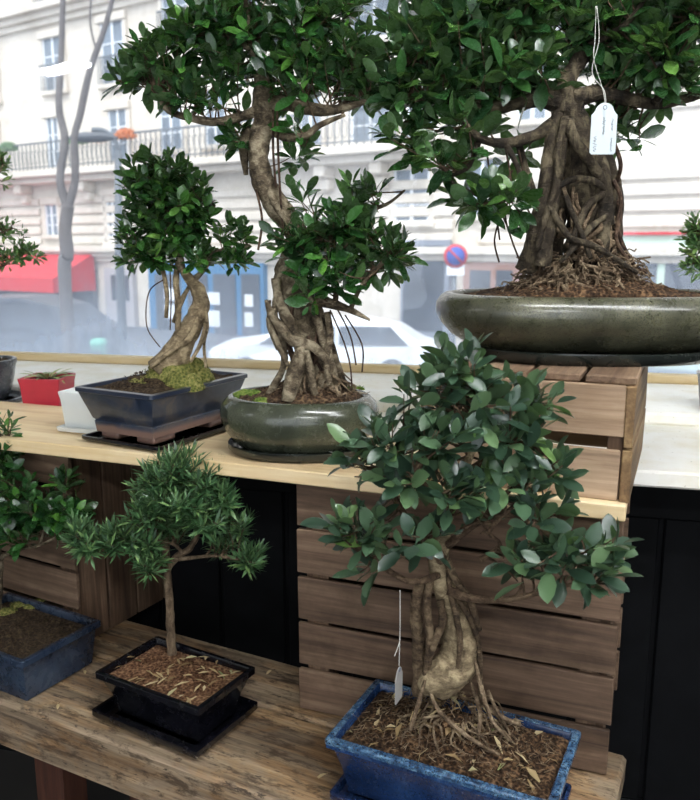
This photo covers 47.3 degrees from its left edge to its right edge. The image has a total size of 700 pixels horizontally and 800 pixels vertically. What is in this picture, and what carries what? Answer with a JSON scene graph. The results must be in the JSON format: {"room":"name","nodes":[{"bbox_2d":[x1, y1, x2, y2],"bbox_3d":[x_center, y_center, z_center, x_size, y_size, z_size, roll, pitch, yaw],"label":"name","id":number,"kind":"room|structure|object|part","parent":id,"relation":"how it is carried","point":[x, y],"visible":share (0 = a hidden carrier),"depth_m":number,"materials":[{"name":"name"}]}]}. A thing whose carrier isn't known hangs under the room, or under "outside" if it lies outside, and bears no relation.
{"room":"plant shop","nodes":[
{"label":"plant shop","id":0,"kind":"room"},
{"bbox_2d":[0,355,16,399],"bbox_3d":[-0.905,-0.052,1.997,0.144,0.102,0.144,0,11,0],"label":"pot","id":1,"kind":"object","parent":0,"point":[7,362],"depth_m":1.98,"materials":[{"name":"grey ceramic"}]},
{"bbox_2d":[0,750,129,799],"bbox_3d":[0.154,1.415,-0.366,8.000,0.100,4.370,3,11,13],"label":"floor","id":2,"kind":"structure","parent":0,"point":[17,770],"depth_m":1.92,"materials":[{"name":"concrete"}]},
{"bbox_2d":[0,587,625,799],"bbox_3d":[-0.422,0.751,1.571,1.773,0.467,0.353,6,12,26],"label":"bench","id":3,"kind":"object","parent":2,"relation":"on","point":[279,751],"visible":0.44,"depth_m":1.35,"materials":[{"name":"brown wood"}]},
{"bbox_2d":[0,409,100,700],"bbox_3d":[-0.645,0.270,1.524,0.295,0.496,0.215,6,12,28],"label":"bonsai","id":4,"kind":"object","parent":3,"relation":"on","point":[42,644],"visible":0.94,"depth_m":1.51,"materials":[{"name":"green plant"}]},
{"bbox_2d":[0,592,100,700],"bbox_3d":[-0.645,0.473,1.546,0.270,0.088,0.186,6,12,28],"label":"pot","id":5,"kind":"object","parent":4,"relation":"on","point":[42,644],"depth_m":1.51,"materials":[{"name":"blue ceramic"}]},
{"bbox_3d":[-0.540,0.812,1.516,0.070,0.369,0.060,6,12,26],"label":"leg","id":6,"kind":"part","parent":3,"relation":"part of","materials":[{"name":"brown wood"}]},
{"bbox_2d":[1,453,169,636],"bbox_3d":[-0.697,0.255,1.815,0.501,0.417,0.275,6,12,28],"label":"wooden crate","id":7,"kind":"object","parent":3,"relation":"on","point":[109,594],"visible":0.27,"depth_m":1.65,"materials":[{"name":"brown wood"}]},
{"bbox_3d":[-0.567,0.293,1.618,0.030,0.416,0.030,6,12,28],"label":"corner post","id":8,"kind":"part","parent":7,"relation":"part of","materials":[{"name":"brown wood"}]},
{"bbox_2d":[92,696,257,758],"bbox_3d":[-0.302,0.539,1.386,0.236,0.020,0.164,6,13,29],"label":"saucer","id":9,"kind":"object","parent":3,"relation":"on","point":[108,711],"visible":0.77,"depth_m":1.34,"materials":[{"name":"black ceramic"}]},
{"bbox_2d":[57,437,271,740],"bbox_3d":[-0.316,0.300,1.398,0.356,0.466,0.246,6,12,27],"label":"bonsai","id":10,"kind":"object","parent":9,"relation":"on","point":[187,691],"visible":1,"depth_m":1.36,"materials":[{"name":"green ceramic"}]},
{"bbox_2d":[95,636,254,740],"bbox_3d":[-0.299,0.501,1.379,0.230,0.080,0.152,6,13,29],"label":"pot","id":11,"kind":"object","parent":10,"relation":"on","point":[187,691],"depth_m":1.35,"materials":[{"name":"black ceramic"}]},
{"bbox_2d":[330,774,571,799],"bbox_3d":[0.149,0.581,1.178,0.316,0.018,0.176,5,12,26],"label":"saucer","id":12,"kind":"object","parent":3,"relation":"on","point":[340,791],"visible":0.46,"depth_m":1.18,"materials":[{"name":"blue ceramic"}]},
{"bbox_2d":[300,328,643,799],"bbox_3d":[0.171,0.250,1.083,0.414,0.687,0.259,5,12,25],"label":"bonsai","id":13,"kind":"object","parent":12,"relation":"on","point":[432,744],"visible":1,"depth_m":1.06,"materials":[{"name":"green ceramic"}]},
{"bbox_2d":[394,636,402,704],"bbox_3d":[0.065,0.327,1.059,0.002,0.159,0.031,5,12,24],"label":"price tag","id":14,"kind":"object","parent":13,"relation":"hanging from","point":[399,675],"visible":1,"depth_m":1.07,"materials":[{"name":"white paper"}]},
{"bbox_2d":[325,679,580,799],"bbox_3d":[0.151,0.534,1.173,0.375,0.096,0.308,0,11,0],"label":"pot","id":15,"kind":"object","parent":13,"relation":"on","point":[377,763],"depth_m":1.13,"materials":[{"name":"blue ceramic"}]},
{"bbox_2d":[296,484,629,774],"bbox_3d":[0.202,0.334,1.406,0.524,0.418,0.268,4,12,21],"label":"wooden crate","id":16,"kind":"object","parent":3,"relation":"on","point":[563,660],"visible":0.59,"depth_m":1.27,"materials":[{"name":"brown wood"}]},
{"bbox_2d":[0,401,627,521],"bbox_3d":[-0.375,0.076,1.572,1.750,0.024,0.290,4,12,21],"label":"shelf board","id":17,"kind":"object","parent":16,"relation":"on","point":[41,435],"visible":0.41,"depth_m":1.42,"materials":[{"name":"brown wood"}]},
{"bbox_2d":[57,383,96,432],"bbox_3d":[-0.508,0.017,1.605,0.116,0.080,0.116,4,12,18],"label":"plant pot","id":18,"kind":"object","parent":17,"relation":"on","point":[77,417],"visible":0.4,"depth_m":1.56,"materials":[{"name":"white plastic"}]},
{"bbox_2d":[57,424,96,432],"bbox_3d":[-0.508,0.051,1.612,0.116,0.011,0.116,4,12,18],"label":"drip tray","id":19,"kind":"object","parent":18,"relation":"on","point":[77,428],"depth_m":1.57,"materials":[{"name":"white plastic"}]},
{"bbox_2d":[82,424,225,451],"bbox_3d":[-0.358,0.060,1.564,0.196,0.012,0.260,6,12,28],"label":"saucer","id":20,"kind":"object","parent":17,"relation":"on","point":[197,432],"visible":0.33,"depth_m":1.49,"materials":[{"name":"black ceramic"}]},
{"bbox_2d":[75,142,260,444],"bbox_3d":[-0.319,-0.201,1.497,0.282,0.538,0.284,6,12,28],"label":"bonsai","id":21,"kind":"object","parent":20,"relation":"on","point":[177,392],"visible":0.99,"depth_m":1.47,"materials":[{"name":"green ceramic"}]},
{"bbox_2d":[75,370,247,444],"bbox_3d":[-0.358,0.009,1.560,0.300,0.100,0.336,0,11,0],"label":"pot","id":22,"kind":"object","parent":21,"relation":"on","point":[151,409],"depth_m":1.47,"materials":[{"name":"blue ceramic"}]},
{"bbox_2d":[228,437,368,462],"bbox_3d":[-0.090,0.081,1.437,0.256,0.018,0.200,1,11,6],"label":"saucer","id":23,"kind":"object","parent":17,"relation":"on","point":[233,446],"visible":0.31,"depth_m":1.35,"materials":[{"name":"black ceramic"}]},
{"bbox_2d":[100,0,428,453],"bbox_3d":[-0.135,-0.338,1.359,0.538,0.857,0.224,1,11,4],"label":"bonsai","id":24,"kind":"object","parent":23,"relation":"on","point":[292,415],"visible":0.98,"depth_m":1.31,"materials":[{"name":"green plant"}]},
{"bbox_2d":[220,386,378,453],"bbox_3d":[-0.090,0.036,1.428,0.282,0.096,0.225,0,11,0],"label":"pot","id":25,"kind":"object","parent":24,"relation":"on","point":[260,418],"depth_m":1.34,"materials":[{"name":"green ceramic"}]},
{"bbox_2d":[421,360,647,502],"bbox_3d":[0.319,0.018,1.335,0.314,0.182,0.335,5,12,23],"label":"wooden crate","id":26,"kind":"object","parent":17,"relation":"on","point":[608,410],"visible":0.41,"depth_m":1.15,"materials":[{"name":"brown wood"}]},
{"bbox_2d":[481,347,699,366],"bbox_3d":[0.402,-0.086,1.343,0.410,0.020,0.300,0,11,2],"label":"saucer","id":27,"kind":"object","parent":26,"relation":"on","point":[532,358],"visible":0.38,"depth_m":1.21,"materials":[{"name":"black ceramic"}]},
{"bbox_2d":[359,0,699,353],"bbox_3d":[0.337,-0.411,1.281,0.651,0.667,0.333,0,11,0],"label":"bonsai","id":28,"kind":"object","parent":27,"relation":"on","point":[475,62],"visible":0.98,"depth_m":1.22,"materials":[{"name":"green plant"}]},
{"bbox_2d":[436,288,699,353],"bbox_3d":[0.402,-0.131,1.334,0.516,0.097,0.324,0,11,0],"label":"pot","id":29,"kind":"object","parent":28,"relation":"on","point":[537,320],"depth_m":1.20,"materials":[{"name":"green ceramic"}]},
{"bbox_2d":[589,8,617,153],"bbox_3d":[0.371,-0.463,1.161,0.042,0.204,0.005,0,11,0],"label":"price tag","id":30,"kind":"object","parent":28,"relation":"hanging from","point":[603,131],"visible":1,"depth_m":1.18,"materials":[{"name":"white paper"}]},
{"bbox_3d":[0.385,0.059,1.156,0.022,0.169,0.025,5,12,23],"label":"corner post","id":31,"kind":"part","parent":26,"relation":"part of","materials":[{"name":"brown wood"}]},
{"bbox_3d":[-0.045,0.338,1.384,0.030,0.416,0.030,4,12,21],"label":"corner post","id":32,"kind":"part","parent":16,"relation":"part of","materials":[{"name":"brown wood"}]},
{"bbox_3d":[0.033,0.299,1.584,0.030,0.416,0.030,4,12,21],"label":"corner post","id":33,"kind":"part","parent":16,"relation":"part of","materials":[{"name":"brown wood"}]},
{"bbox_3d":[0.370,0.368,1.228,0.030,0.416,0.030,4,12,21],"label":"corner post","id":34,"kind":"part","parent":16,"relation":"part of","materials":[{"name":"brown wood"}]},
{"bbox_2d":[0,475,699,799],"bbox_3d":[0.651,0.537,1.657,8.000,0.854,0.090,3,11,13],"label":"wall","id":35,"kind":"structure","parent":0,"point":[655,725],"depth_m":1.66,"materials":[{"name":"black wood"}]},
{"bbox_2d":[0,351,697,384],"bbox_3d":[-1.005,-0.138,2.530,4.330,0.024,0.035,3,11,13],"label":"trim","id":36,"kind":"structure","parent":35,"relation":"attached to","point":[662,378],"depth_m":2.36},
{"bbox_2d":[11,360,699,489],"bbox_3d":[0.726,0.889,2.057,8.000,1.812,1.082,3,11,13],"label":"window sill","id":37,"kind":"structure","parent":35,"relation":"attached to","point":[670,454],"depth_m":1.81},
{"bbox_2d":[0,390,21,402],"bbox_3d":[-0.905,-0.003,2.006,0.176,0.014,0.176,0,11,0],"label":"saucer","id":38,"kind":"object","parent":37,"relation":"on","point":[14,395],"visible":0.53,"depth_m":2.04,"materials":[{"name":"grey ceramic"}]},
{"bbox_2d":[0,149,47,399],"bbox_3d":[-0.853,-0.299,1.949,0.249,0.606,0.144,0,11,0],"label":"bonsai","id":39,"kind":"object","parent":38,"relation":"on","point":[7,362],"visible":1,"depth_m":1.94,"materials":[{"name":"green plant"}]},
{"bbox_2d":[17,368,75,405],"bbox_3d":[-0.714,-0.024,1.897,0.137,0.098,0.134,1,11,4],"label":"plant pot","id":40,"kind":"object","parent":37,"relation":"on","point":[42,388],"visible":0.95,"depth_m":1.86,"materials":[{"name":"red ceramic"}]},
{"bbox_2d":[674,210,699,403],"bbox_3d":[0.798,-0.181,1.717,0.219,0.475,0.148,0,11,0],"label":"bonsai","id":41,"kind":"object","parent":37,"relation":"on","point":[692,240],"visible":1,"depth_m":1.69,"materials":[{"name":"green plant"}]},
{"bbox_2d":[696,369,699,403],"bbox_3d":[0.834,-0.003,1.751,0.148,0.112,0.148,0,11,0],"label":"pot","id":42,"kind":"object","parent":41,"relation":"on","point":[698,371],"depth_m":1.76,"materials":[{"name":"grey ceramic"}]},
{"label":"outside","id":43,"kind":"structure","parent":0,"visible":0},
{"bbox_2d":[115,326,696,373],"bbox_3d":[0.000,-4.990,40.999,120.000,0.001,77.600,0,11,0],"label":"ground","id":44,"kind":"structure","parent":43,"point":[140,342],"depth_m":24.49,"materials":[{"name":"grey asphalt"}]},
{"bbox_2d":[0,294,118,354],"bbox_3d":[-7.563,-1.377,17.559,4.800,1.816,1.880,2,11,8],"label":"car","id":45,"kind":"object","parent":44,"relation":"on","point":[28,322],"visible":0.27,"depth_m":16.58,"materials":[{"name":"paint"}]},
{"bbox_2d":[55,0,114,353],"bbox_3d":[-2.969,-1.985,9.293,0.928,6.163,0.170,0,11,0],"label":"street tree","id":46,"kind":"object","parent":44,"relation":"on","point":[66,256],"visible":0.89,"depth_m":9.14,"materials":[{"name":"grey plant"}]},
{"bbox_2d":[89,338,107,354],"bbox_3d":[-5.052,-0.716,16.154,0.300,1.060,0.310,0,11,0],"label":"litter bin","id":47,"kind":"object","parent":44,"relation":"on","point":[98,345],"visible":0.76,"depth_m":15.96,"materials":[{"name":"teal plastic"}]},
{"bbox_2d":[78,127,122,257],"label":"street lamp","id":48,"kind":"object","parent":44,"relation":"on","point":[97,134],"depth_m":10.53,"materials":[{"name":"metal"}]},
{"bbox_3d":[-3.211,-3.440,10.538,0.362,0.293,0.068,0,11,0],"label":"arm","id":49,"kind":"part","parent":48,"relation":"part of","materials":[{"name":"metal"}]},
{"bbox_2d":[115,262,127,354],"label":"street lamp","id":50,"kind":"object","parent":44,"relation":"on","point":[120,276],"depth_m":10.92,"materials":[{"name":"metal"}]},
{"bbox_3d":[-3.124,-1.274,10.958,0.210,4.135,0.140,0,11,0],"label":"post","id":51,"kind":"part","parent":50,"relation":"part of","materials":[{"name":"metal"}]},
{"bbox_2d":[208,315,436,364],"bbox_3d":[-0.510,-1.066,17.110,4.700,1.376,1.880,1,11,6],"label":"car","id":52,"kind":"object","parent":44,"relation":"on","point":[384,341],"visible":0.47,"depth_m":16.20,"materials":[{"name":"white paint"}]},
{"bbox_2d":[0,0,699,347],"bbox_3d":[-5.636,-13.937,25.063,77.000,23.630,1.879,7,13,32],"label":"apartment building","id":53,"kind":"structure","parent":44,"relation":"on","point":[659,185],"depth_m":26.02,"materials":[{"name":"stone"}]},
{"bbox_2d":[0,254,95,292],"bbox_3d":[-14.283,-5.113,31.549,10.414,1.350,1.830,7,13,32],"label":"awning","id":54,"kind":"object","parent":53,"relation":"attached to","point":[31,277],"visible":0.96,"depth_m":29.20,"materials":[{"name":"red fabric"}]},
{"bbox_3d":[-9.920,-4.577,28.785,0.030,1.350,1.800,7,13,32],"label":"panel","id":55,"kind":"part","parent":54,"relation":"part of","materials":[{"name":"red fabric"}]},
{"bbox_2d":[0,270,98,309],"bbox_3d":[-13.932,-3.945,32.740,10.548,2.890,0.260,7,13,32],"label":"shopfront","id":56,"kind":"object","parent":53,"relation":"attached to","point":[91,297],"visible":0.19,"depth_m":30.04,"materials":[{"name":"stone"}]},
{"bbox_3d":[-10.795,-12.242,29.206,1.096,1.801,0.015,7,13,32],"label":"pane","id":57,"kind":"part","parent":53,"relation":"part of","materials":[{"name":"clear glass"}]},
{"bbox_3d":[-11.378,-6.889,30.629,0.712,1.119,0.015,7,13,32],"label":"pane","id":58,"kind":"part","parent":53,"relation":"part of","materials":[{"name":"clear glass"}]},
{"bbox_3d":[-11.044,-9.594,29.884,0.673,1.779,0.015,7,13,32],"label":"pane","id":59,"kind":"part","parent":53,"relation":"part of","materials":[{"name":"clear glass"}]},
{"bbox_3d":[-5.601,-13.195,25.261,77.000,0.660,0.550,7,13,32],"label":"cornice","id":60,"kind":"part","parent":53,"relation":"part of","materials":[{"name":"stone"}]},
{"bbox_3d":[-8.503,-6.493,28.803,0.603,1.650,0.015,7,13,32],"label":"pane","id":61,"kind":"part","parent":53,"relation":"part of","materials":[{"name":"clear glass"}]},
{"bbox_3d":[-8.119,-11.920,27.498,1.136,1.983,0.015,7,13,32],"label":"pane","id":62,"kind":"part","parent":53,"relation":"part of","materials":[{"name":"clear glass"}]},
{"bbox_3d":[-8.068,-9.263,27.979,0.934,1.665,0.015,7,13,32],"label":"pane","id":63,"kind":"part","parent":53,"relation":"part of","materials":[{"name":"clear glass"}]},
{"bbox_2d":[103,268,138,326],"bbox_3d":[-8.327,-3.740,29.072,1.491,2.084,0.260,7,13,32],"label":"shopfront","id":64,"kind":"object","parent":53,"relation":"attached to","point":[131,292],"visible":0.54,"depth_m":28.89,"materials":[{"name":"paint"}]},
{"bbox_3d":[-5.920,-9.164,26.578,1.006,1.642,0.015,7,13,32],"label":"pane","id":65,"kind":"part","parent":53,"relation":"part of","materials":[{"name":"clear glass"}]},
{"bbox_3d":[-5.606,-13.105,25.607,1.149,2.940,0.015,7,13,32],"label":"pane","id":66,"kind":"part","parent":53,"relation":"part of","materials":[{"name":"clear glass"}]},
{"bbox_3d":[-16.155,-9.455,32.171,42.682,0.980,0.060,7,13,32],"label":"balcony railing","id":67,"kind":"part","parent":53,"relation":"part of","materials":[{"name":"metal"}]},
{"bbox_2d":[148,263,268,335],"bbox_3d":[-4.858,-3.336,26.847,5.159,2.552,0.275,7,13,32],"label":"shopfront","id":68,"kind":"object","parent":53,"relation":"attached to","point":[237,303],"visible":0.59,"depth_m":26.17,"materials":[{"name":"blue paint"}]},
{"bbox_2d":[164,304,174,318],"bbox_3d":[-6.194,-3.054,27.626,0.579,0.487,0.014,7,13,32],"label":"poster","id":69,"kind":"object","parent":68,"relation":"attached to","point":[173,305],"depth_m":27.60,"materials":[{"name":"white paper"}]},
{"bbox_2d":[164,288,174,300],"bbox_3d":[-6.167,-3.629,27.497,0.576,0.414,0.014,7,13,32],"label":"poster","id":70,"kind":"object","parent":68,"relation":"attached to","point":[173,299],"depth_m":27.46,"materials":[{"name":"white paper"}]},
{"bbox_2d":[207,292,219,304],"bbox_3d":[-4.509,-3.357,26.453,0.533,0.398,0.014,7,13,32],"label":"poster","id":71,"kind":"object","parent":68,"relation":"attached to","point":[214,297],"depth_m":26.43,"materials":[{"name":"white paper"}]},
{"bbox_2d":[208,310,219,326],"bbox_3d":[-4.529,-2.705,26.593,0.535,0.537,0.014,7,13,32],"label":"poster","id":72,"kind":"object","parent":68,"relation":"attached to","point":[214,315],"depth_m":26.57,"materials":[{"name":"white paper"}]},
{"bbox_2d":[244,312,252,326],"bbox_3d":[-3.261,-2.589,25.776,0.336,0.455,0.014,7,13,32],"label":"poster","id":73,"kind":"object","parent":68,"relation":"attached to","point":[248,316],"depth_m":25.77,"materials":[{"name":"white paper"}]},
{"bbox_2d":[244,294,252,306],"bbox_3d":[-3.247,-3.191,25.650,0.334,0.386,0.014,7,13,32],"label":"poster","id":74,"kind":"object","parent":68,"relation":"attached to","point":[248,298],"depth_m":25.64,"materials":[{"name":"white paper"}]},
{"bbox_3d":[-4.263,-9.004,25.513,0.905,1.667,0.015,7,13,32],"label":"pane","id":75,"kind":"part","parent":53,"relation":"part of","materials":[{"name":"clear glass"}]},
{"bbox_3d":[-1.156,-8.230,23.608,0.782,1.407,0.015,7,13,32],"label":"pane","id":76,"kind":"part","parent":53,"relation":"part of","materials":[{"name":"clear glass"}]},
{"bbox_3d":[-5.574,-4.877,26.915,77.000,0.550,0.450,7,13,32],"label":"cornice","id":77,"kind":"part","parent":53,"relation":"part of","materials":[{"name":"stone"}]},
{"bbox_3d":[0.700,-10.946,21.853,1.548,1.981,0.015,7,13,32],"label":"pane","id":78,"kind":"part","parent":53,"relation":"part of","materials":[{"name":"clear glass"}]},
{"bbox_3d":[0.609,-7.979,22.488,1.327,1.394,0.015,7,13,32],"label":"pane","id":79,"kind":"part","parent":53,"relation":"part of","materials":[{"name":"clear glass"}]},
{"bbox_3d":[1.727,-5.657,22.199,1.128,1.402,0.015,7,13,32],"label":"pane","id":80,"kind":"part","parent":53,"relation":"part of","materials":[{"name":"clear glass"}]},
{"bbox_2d":[400,240,452,347],"bbox_3d":[2.107,-2.919,22.329,1.512,3.036,0.260,7,13,32],"label":"shopfront","id":81,"kind":"object","parent":53,"relation":"attached to","point":[419,296],"visible":0.5,"depth_m":22.19,"materials":[{"name":"grey glass"}]},
{"bbox_3d":[3.493,-5.586,21.045,1.014,1.404,0.015,7,13,32],"label":"pane","id":82,"kind":"part","parent":53,"relation":"part of","materials":[{"name":"clear glass"}]},
{"bbox_2d":[461,262,521,341],"bbox_3d":[3.764,-2.430,21.328,1.600,2.458,0.260,7,13,32],"label":"shopfront","id":83,"kind":"object","parent":53,"relation":"attached to","point":[477,275],"visible":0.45,"depth_m":21.11,"materials":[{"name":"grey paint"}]},
{"bbox_3d":[4.576,-7.714,19.916,0.793,1.422,0.015,7,13,32],"label":"pane","id":84,"kind":"part","parent":53,"relation":"part of","materials":[{"name":"clear glass"}]},
{"bbox_2d":[623,235,699,370],"bbox_3d":[7.936,-2.254,18.602,4.392,3.148,0.260,7,13,32],"label":"shopfront","id":85,"kind":"object","parent":53,"relation":"attached to","point":[664,273],"visible":0.25,"depth_m":18.69,"materials":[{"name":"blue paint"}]},
{"bbox_2d":[623,232,686,234],"bbox_3d":[7.614,-3.821,18.324,3.700,0.070,0.111,7,13,32],"label":"fascia","id":86,"kind":"object","parent":85,"relation":"attached to","point":[624,233],"visible":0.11,"depth_m":18.62,"materials":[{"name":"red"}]},
{"bbox_2d":[444,244,467,343],"bbox_3d":[1.679,-1.050,12.999,0.380,2.918,0.146,0,11,0],"label":"road sign","id":87,"kind":"object","parent":44,"relation":"on","point":[455,255],"visible":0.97,"depth_m":12.73,"materials":[{"name":"metal"}]},
{"bbox_3d":[1.685,-2.090,12.776,0.280,0.200,0.020,0,11,0],"label":"sign panel","id":88,"kind":"part","parent":87,"relation":"part of","materials":[{"name":"white metal"}]},
{"bbox_3d":[1.679,-2.291,12.732,0.380,0.380,0.030,0,11,0],"label":"sign plate","id":89,"kind":"part","parent":87,"relation":"part of","materials":[{"name":"blue metal"}]}
]}

